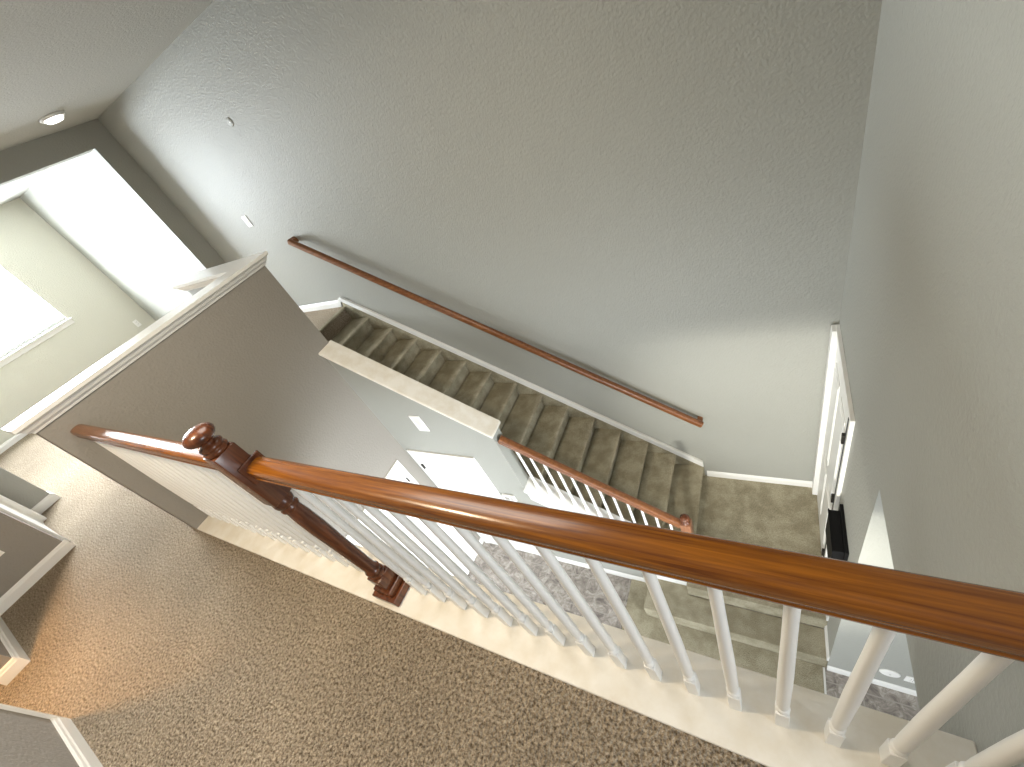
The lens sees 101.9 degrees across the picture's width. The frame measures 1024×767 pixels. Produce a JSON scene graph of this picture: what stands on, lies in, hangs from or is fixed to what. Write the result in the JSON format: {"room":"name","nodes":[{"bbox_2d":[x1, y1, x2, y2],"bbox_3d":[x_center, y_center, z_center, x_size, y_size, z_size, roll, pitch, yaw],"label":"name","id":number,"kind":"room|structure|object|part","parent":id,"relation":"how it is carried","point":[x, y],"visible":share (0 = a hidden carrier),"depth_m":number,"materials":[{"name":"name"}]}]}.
{"room":"stair landing","nodes":[
{"label":"stair landing","id":0,"kind":"room"},
{"bbox_2d":[0,511,62,668],"bbox_3d":[-4.301,0.636,2.470,2.190,2.600,0.670,0,45,32],"label":"wall","id":1,"kind":"structure","parent":0,"point":[24,545],"depth_m":3.11,"materials":[{"name":"grey paint"}]},
{"bbox_2d":[0,495,46,521],"bbox_3d":[-4.847,0.546,3.308,0.120,2.120,0.055,0,45,32],"label":"trim","id":2,"kind":"structure","parent":1,"relation":"attached to","point":[3,499],"depth_m":3.80,"materials":[{"name":"white wood"}]},
{"bbox_2d":[0,501,69,541],"bbox_3d":[-4.435,0.564,3.043,0.870,2.110,0.018,0,45,32],"label":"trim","id":3,"kind":"structure","parent":1,"relation":"in","point":[5,508],"depth_m":3.44,"materials":[{"name":"white wood"}]},
{"bbox_2d":[0,540,75,685],"bbox_3d":[-3.428,1.632,2.849,0.491,0.090,1.153,-39,38,-14],"label":"baseboard","id":4,"kind":"structure","parent":1,"relation":"attached to","point":[19,660],"depth_m":3.06,"materials":[{"name":"white wood"}]},
{"bbox_2d":[0,709,78,766],"bbox_3d":[-0.486,0.847,-0.115,5.300,2.600,0.120,0,45,32],"label":"wall","id":5,"kind":"structure","parent":0,"point":[26,740],"depth_m":1.79,"materials":[{"name":"grey paint"}]},
{"bbox_2d":[0,703,70,719],"bbox_3d":[-2.651,1.009,1.436,0.012,2.100,0.135,0,45,32],"label":"trim","id":6,"kind":"structure","parent":5,"relation":"attached to","point":[2,706],"depth_m":1.98,"materials":[{"name":"white wood"}]},
{"bbox_2d":[50,717,102,766],"bbox_3d":[0.003,1.687,0.682,5.300,0.090,0.014,0,45,32],"label":"baseboard","id":7,"kind":"structure","parent":5,"relation":"attached to","point":[81,751],"depth_m":1.93,"materials":[{"name":"white wood"}]},
{"bbox_2d":[0,198,155,444],"bbox_3d":[-8.011,-0.065,5.565,0.140,2.600,5.180,0,45,32],"label":"wall","id":8,"kind":"structure","parent":0,"point":[32,251],"depth_m":6.62,"materials":[{"name":"grey paint"}]},
{"bbox_2d":[0,267,73,367],"bbox_3d":[-7.793,-0.810,5.850,0.145,1.350,1.940,0,45,32],"label":"window","id":9,"kind":"structure","parent":8,"relation":"in","point":[14,352],"depth_m":6.44,"materials":[{"name":"white"}]},
{"bbox_3d":[-7.539,-0.365,6.217,0.095,0.090,1.940,0,45,32],"label":"sill","id":10,"kind":"part","parent":9,"relation":"part of","materials":[{"name":"white wood"}]},
{"bbox_2d":[133,320,141,326],"bbox_3d":[-6.740,-1.083,7.473,0.008,0.120,0.075,0,45,32],"label":"wall outlet","id":11,"kind":"object","parent":8,"relation":"attached to","point":[135,322],"visible":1,"depth_m":7.48,"materials":[{"name":"white plastic"}]},
{"bbox_2d":[0,0,213,204],"bbox_3d":[-3.486,-0.756,1.364,11.970,0.100,6.100,0,45,32],"label":"ceiling","id":12,"kind":"structure","parent":0,"point":[76,58],"depth_m":2.88,"materials":[{"name":"grey paint"}]},
{"bbox_2d":[38,111,64,124],"bbox_3d":[-4.021,-2.321,3.653,0.210,0.052,0.210,0,45,32],"label":"ceiling light","id":13,"kind":"object","parent":12,"relation":"attached to","point":[55,117],"visible":1,"depth_m":3.61,"materials":[{"name":"white glass"}]},
{"bbox_2d":[0,119,224,508],"bbox_3d":[-4.567,-0.741,4.247,0.140,2.600,3.230,0,45,32],"label":"wall","id":14,"kind":"structure","parent":0,"point":[23,160],"depth_m":4.40,"materials":[{"name":"grey paint"}]},
{"bbox_2d":[0,433,60,513],"bbox_3d":[-5.942,0.830,5.330,3.634,0.090,5.180,0,45,32],"label":"baseboard","id":15,"kind":"structure","parent":14,"relation":"attached to","point":[50,499],"depth_m":4.13,"materials":[{"name":"white"}]},
{"bbox_2d":[36,266,479,540],"bbox_3d":[-2.038,2.170,3.231,0.120,4.280,4.485,0,45,32],"label":"wall","id":16,"kind":"structure","parent":0,"point":[249,365],"depth_m":3.13,"materials":[{"name":"grey paint"}]},
{"bbox_2d":[2,251,267,434],"bbox_3d":[-2.755,-0.361,3.028,1.262,0.085,1.801,0,45,32],"label":"wall cap","id":17,"kind":"object","parent":16,"relation":"on","point":[218,280],"visible":1,"depth_m":2.63,"materials":[{"name":"white wood"}]},
{"bbox_2d":[345,460,477,575],"bbox_3d":[-1.003,1.909,4.720,0.074,2.090,1.021,0,45,32],"label":"door","id":18,"kind":"structure","parent":16,"relation":"in","point":[397,472],"depth_m":4.67,"materials":[{"name":"white wood"}]},
{"bbox_3d":[-1.026,1.902,4.725,0.010,1.710,0.695,0,45,32],"label":"panel","id":19,"kind":"part","parent":18,"relation":"part of","materials":[{"name":"white wood"}]},
{"bbox_2d":[0,306,766,766],"bbox_3d":[-2.448,1.315,3.058,11.970,0.438,5.980,0,45,32],"label":"floor","id":20,"kind":"structure","parent":0,"point":[165,641],"depth_m":1.93,"materials":[{"name":"carpet"}]},
{"bbox_2d":[188,286,643,577],"bbox_3d":[-0.500,0.630,4.095,3.870,4.280,0.120,0,45,32],"label":"wall","id":21,"kind":"structure","parent":0,"point":[392,409],"depth_m":3.94,"materials":[{"name":"grey paint"}]},
{"bbox_2d":[318,340,500,438],"bbox_3d":[-0.900,0.044,3.662,1.367,1.054,0.190,0,45,32],"label":"wall cap","id":22,"kind":"object","parent":21,"relation":"attached to","point":[341,355],"visible":1,"depth_m":3.64,"materials":[{"name":"paint"}]},
{"bbox_2d":[408,416,429,431],"bbox_3d":[-0.876,0.378,3.925,0.130,0.214,0.010,0,45,32],"label":"air vent","id":23,"kind":"object","parent":21,"relation":"in","point":[416,420],"visible":1,"depth_m":3.92,"materials":[{"name":"white plastic"}]},
{"bbox_2d":[406,449,540,555],"bbox_3d":[-0.376,1.473,4.849,0.897,2.088,0.074,0,45,32],"label":"door","id":24,"kind":"structure","parent":21,"relation":"in","point":[447,471],"depth_m":4.45,"materials":[{"name":"white wood"}]},
{"bbox_3d":[-0.368,1.456,4.861,0.555,1.730,0.010,0,45,32],"label":"panel","id":25,"kind":"part","parent":24,"relation":"part of","materials":[{"name":"white wood"}]},
{"bbox_2d":[502,493,516,501],"bbox_3d":[-0.028,1.194,4.339,0.150,0.110,0.031,0,45,32],"label":"thermostat","id":26,"kind":"object","parent":21,"relation":"attached to","point":[509,497],"visible":0.96,"depth_m":4.31,"materials":[{"name":"white plastic"}]},
{"bbox_2d":[523,476,629,521],"bbox_3d":[0.969,1.399,4.078,1.428,1.182,0.190,0,45,32],"label":"wall cap","id":27,"kind":"object","parent":21,"relation":"attached to","point":[541,496],"visible":0.35,"depth_m":4.06,"materials":[{"name":"white wood"}]},
{"bbox_2d":[479,538,686,584],"bbox_3d":[0.676,2.122,4.933,2.709,0.290,0.105,0,45,32],"label":"baseboard","id":28,"kind":"structure","parent":21,"relation":"attached to","point":[481,541],"depth_m":4.71,"materials":[{"name":"white wood"}]},
{"bbox_2d":[20,0,881,480],"bbox_3d":[-2.107,-0.852,5.374,10.340,5.620,0.120,0,45,32],"label":"wall","id":29,"kind":"structure","parent":0,"point":[656,199],"depth_m":3.22,"materials":[{"name":"grey paint"}]},
{"bbox_2d":[226,117,233,125],"bbox_3d":[-2.555,-2.366,3.763,0.072,0.072,0.007,0,45,32],"label":"wall sensor","id":30,"kind":"object","parent":29,"relation":"attached to","point":[229,121],"visible":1,"depth_m":3.76,"materials":[{"name":"grey paint"}]},
{"bbox_2d":[241,216,252,226],"bbox_3d":[-2.974,-1.818,4.668,0.088,0.125,0.010,0,45,32],"label":"light switch","id":31,"kind":"object","parent":29,"relation":"attached to","point":[246,220],"visible":1,"depth_m":4.66,"materials":[{"name":"white plastic"}]},
{"bbox_2d":[299,300,340,311],"bbox_3d":[-2.985,-0.605,5.200,1.550,0.090,1.095,0,45,32],"label":"baseboard","id":32,"kind":"structure","parent":29,"relation":"attached to","point":[331,304],"depth_m":5.31,"materials":[{"name":"white wood"}]},
{"bbox_2d":[287,237,703,427],"bbox_3d":[-0.255,-0.588,4.343,3.908,2.791,0.107,0,45,32],"label":"wall handrail","id":33,"kind":"object","parent":29,"relation":"attached to","point":[293,241],"visible":1,"depth_m":4.29,"materials":[{"name":"brown wood"}]},
{"bbox_2d":[337,296,704,475],"bbox_3d":[0.004,-0.051,4.878,3.878,2.785,0.030,0,45,32],"label":"trim","id":34,"kind":"structure","parent":29,"relation":"attached to","point":[340,300],"depth_m":4.83,"materials":[{"name":"white wood"}]},
{"bbox_2d":[468,542,919,720],"bbox_3d":[1.516,3.791,2.827,6.364,0.150,4.365,0,45,32],"label":"floor","id":35,"kind":"structure","parent":0,"point":[899,704],"depth_m":4.71,"materials":[{"name":"tile"}]},
{"bbox_2d":[622,579,823,692],"bbox_3d":[1.633,3.026,3.518,1.702,0.012,2.365,0,45,32],"label":"step","id":36,"kind":"structure","parent":35,"relation":"on","point":[808,675],"depth_m":3.94,"materials":[{"name":"beige carpet"}]},
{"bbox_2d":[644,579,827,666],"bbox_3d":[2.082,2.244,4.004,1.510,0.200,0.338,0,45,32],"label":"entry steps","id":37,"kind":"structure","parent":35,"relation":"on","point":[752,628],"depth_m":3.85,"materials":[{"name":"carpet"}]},
{"bbox_2d":[686,475,827,627],"bbox_3d":[2.453,1.590,4.220,1.110,0.190,1.310,0,45,32],"label":"floor","id":38,"kind":"structure","parent":0,"point":[779,516],"depth_m":4.24,"materials":[{"name":"carpet"}]},
{"bbox_2d":[319,307,703,533],"bbox_3d":[-0.138,0.454,4.661,3.888,2.860,1.076,0,45,32],"label":"staircase","id":39,"kind":"structure","parent":38,"relation":"on","point":[653,478],"depth_m":4.73,"materials":[{"name":"carpet"}]},
{"bbox_2d":[498,435,693,532],"bbox_3d":[0.865,1.175,3.870,1.492,1.992,0.084,0,45,32],"label":"balustrade","id":40,"kind":"object","parent":38,"relation":"on","point":[684,522],"visible":0.66,"depth_m":3.60,"materials":[{"name":"brown wood"}]},
{"bbox_3d":[1.643,1.521,3.793,0.084,1.020,0.084,0,45,32],"label":"newel post","id":41,"kind":"part","parent":40,"relation":"part of","materials":[{"name":"brown wood"}]},
{"bbox_2d":[847,560,915,690],"bbox_3d":[3.352,1.430,2.049,2.440,2.770,0.136,0,45,32],"label":"wall","id":42,"kind":"structure","parent":0,"point":[897,657],"depth_m":3.04,"materials":[{"name":"grey paint"}]},
{"bbox_2d":[824,625,916,695],"bbox_3d":[3.774,2.260,2.874,2.584,0.290,0.264,0,45,32],"label":"baseboard","id":43,"kind":"structure","parent":42,"relation":"attached to","point":[829,668],"depth_m":3.37,"materials":[{"name":"white wood"}]},
{"bbox_2d":[904,676,914,683],"bbox_3d":[2.991,2.219,3.111,0.075,0.115,0.008,0,45,32],"label":"wall outlet","id":44,"kind":"object","parent":42,"relation":"attached to","point":[907,678],"visible":0.69,"depth_m":3.11,"materials":[{"name":"white plastic"}]},
{"bbox_2d":[826,0,1023,766],"bbox_3d":[1.551,0.691,1.573,0.130,5.920,3.890,0,45,32],"label":"wall","id":45,"kind":"structure","parent":0,"point":[931,323],"depth_m":1.23,"materials":[{"name":"grey paint"}]},
{"bbox_2d":[707,471,828,620],"bbox_3d":[2.436,1.491,4.114,1.030,0.090,1.310,0,45,32],"label":"baseboard","id":46,"kind":"structure","parent":45,"relation":"attached to","point":[802,483],"depth_m":4.48,"materials":[{"name":"white wood"}]},
{"bbox_2d":[823,667,826,693],"bbox_3d":[2.412,2.940,3.145,0.016,0.008,1.420,0,45,32],"label":"trim","id":47,"kind":"structure","parent":45,"relation":"attached to","point":[824,676],"depth_m":3.51,"materials":[{"name":"white wood"}]},
{"bbox_2d":[812,324,854,556],"bbox_3d":[2.543,0.648,3.350,0.050,2.125,0.917,0,45,32],"label":"door","id":48,"kind":"structure","parent":45,"relation":"in","point":[837,418],"depth_m":3.09,"materials":[{"name":"white wood"}]},
{"bbox_3d":[2.558,0.652,3.357,0.008,1.700,0.580,0,45,32],"label":"panel","id":49,"kind":"part","parent":48,"relation":"part of","materials":[{"name":"white wood"}]},
{"bbox_2d":[825,504,848,560],"bbox_3d":[2.191,1.055,2.815,0.084,0.335,0.355,0,45,32],"label":"wall rack","id":50,"kind":"object","parent":45,"relation":"attached to","point":[836,533],"visible":0.85,"depth_m":2.72,"materials":[{"name":"black metal"}]},
{"bbox_3d":[2.218,1.055,2.798,0.020,0.335,0.355,0,45,32],"label":"panel","id":51,"kind":"part","parent":50,"relation":"part of","materials":[{"name":"black metal"}]},
{"bbox_3d":[-0.394,1.125,2.162,3.794,0.563,0.110,0,45,32],"label":"wall","id":52,"kind":"structure","parent":0,"visible":0},
{"bbox_2d":[197,516,977,766],"bbox_3d":[-0.523,0.949,1.952,3.795,0.034,0.214,0,45,32],"label":"baseboard trim","id":53,"kind":"structure","parent":52,"relation":"on","point":[752,733],"depth_m":1.30,"materials":[{"name":"paint"}]},
{"bbox_2d":[70,422,1023,766],"bbox_3d":[-0.745,0.544,1.589,3.794,1.143,0.146,0,45,32],"label":"balustrade","id":54,"kind":"object","parent":53,"relation":"on","point":[214,474],"visible":1,"depth_m":0.90,"materials":[{"name":"brown wood"}]},
{"bbox_3d":[-1.693,0.271,1.896,1.857,0.057,0.068,0,45,32],"label":"handrail","id":55,"kind":"part","parent":54,"relation":"part of","materials":[{"name":"brown wood"}]},
{"bbox_3d":[-0.745,0.552,1.598,0.078,0.968,0.078,0,45,32],"label":"newel post","id":56,"kind":"part","parent":54,"relation":"part of","materials":[{"name":"brown wood"}]},
{"bbox_3d":[-0.049,0.278,0.880,1.867,0.057,0.068,0,45,32],"label":"handrail","id":57,"kind":"part","parent":54,"relation":"part of","materials":[{"name":"brown wood"}]}
]}

